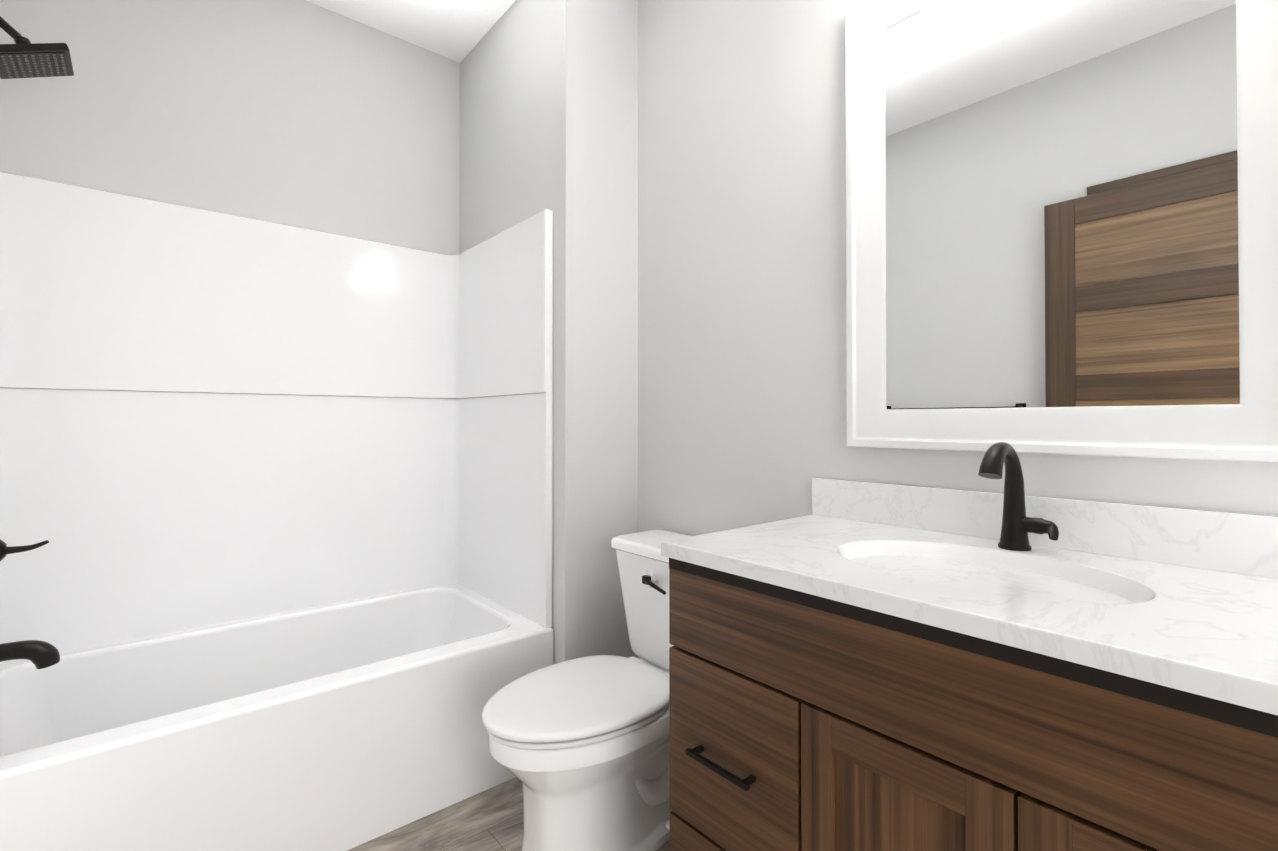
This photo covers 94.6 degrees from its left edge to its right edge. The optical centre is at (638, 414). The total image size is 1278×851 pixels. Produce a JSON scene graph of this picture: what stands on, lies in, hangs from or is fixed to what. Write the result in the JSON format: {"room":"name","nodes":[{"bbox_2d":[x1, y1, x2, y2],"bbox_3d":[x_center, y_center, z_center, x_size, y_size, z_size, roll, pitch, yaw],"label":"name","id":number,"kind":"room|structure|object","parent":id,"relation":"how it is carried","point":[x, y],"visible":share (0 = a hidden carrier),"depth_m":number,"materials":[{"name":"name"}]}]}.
{"room":"bathroom","nodes":[
{"label":"bathroom","id":0,"kind":"room"},
{"bbox_2d":[0,0,459,254],"bbox_3d":[-1.312,-0.204,2.317,2.084,2.790,0.120,0,-1,-40],"label":"wall","id":1,"kind":"structure","parent":0,"point":[304,114],"depth_m":2.15,"materials":[{"name":"grey paint"}]},
{"bbox_2d":[306,0,515,62],"bbox_3d":[-0.111,-1.663,0.910,2.084,0.100,3.840,0,-1,-40],"label":"ceiling","id":2,"kind":"structure","parent":0,"point":[456,30],"depth_m":2.38,"materials":[{"name":"white paint"}]},
{"bbox_2d":[347,777,669,850],"bbox_3d":[-0.111,1.227,0.883,2.084,0.100,3.840,0,-1,-40],"label":"floor","id":3,"kind":"structure","parent":0,"point":[491,819],"depth_m":1.69,"materials":[{"name":"brown wood"}]},
{"bbox_2d":[0,16,553,850],"bbox_3d":[-1.134,0.048,1.854,1.520,2.277,0.807,0,-1,-40],"label":"shower","id":4,"kind":"object","parent":3,"relation":"on","point":[274,536],"visible":1,"depth_m":1.97,"materials":[{"name":"white plastic"}]},
{"bbox_2d":[482,530,690,850],"bbox_3d":[-0.075,0.790,1.656,0.756,0.790,0.444,0,-1,-40],"label":"toilet","id":5,"kind":"object","parent":3,"relation":"on","point":[579,748],"visible":0.77,"depth_m":1.52,"materials":[{"name":"white ceramic"}]},
{"bbox_2d":[661,442,1277,850],"bbox_3d":[0.575,0.615,1.041,0.599,1.128,0.987,0,-1,-40],"label":"bathroom vanity","id":6,"kind":"object","parent":3,"relation":"on","point":[865,666],"visible":1,"depth_m":0.90,"materials":[{"name":"brown wood"}]},
{"bbox_2d":[978,442,1058,550],"bbox_3d":[0.721,0.159,1.121,0.173,0.214,0.106,0,-1,-40],"label":"faucet","id":7,"kind":"object","parent":6,"relation":"on","point":[1015,528],"depth_m":1.16,"materials":[{"name":"black metal"}]},
{"bbox_2d":[459,0,637,663],"bbox_3d":[-0.409,-0.203,2.429,0.320,2.790,0.875,0,-1,-40],"label":"wall","id":8,"kind":"structure","parent":0,"point":[549,104],"depth_m":2.10,"materials":[{"name":"grey paint"}]},
{"bbox_2d":[638,0,1277,658],"bbox_3d":[0.639,-0.212,1.531,0.120,2.790,3.840,0,-1,-40],"label":"wall","id":9,"kind":"structure","parent":0,"point":[742,386],"depth_m":1.78,"materials":[{"name":"grey paint"}]},
{"bbox_2d":[845,0,1277,461],"bbox_3d":[0.802,-0.488,1.221,0.033,1.132,0.802,0,-1,-40],"label":"mirror","id":10,"kind":"object","parent":9,"relation":"attached to","point":[1061,226],"visible":0.96,"depth_m":1.18,"materials":[{"name":"white mirror"}]}
]}

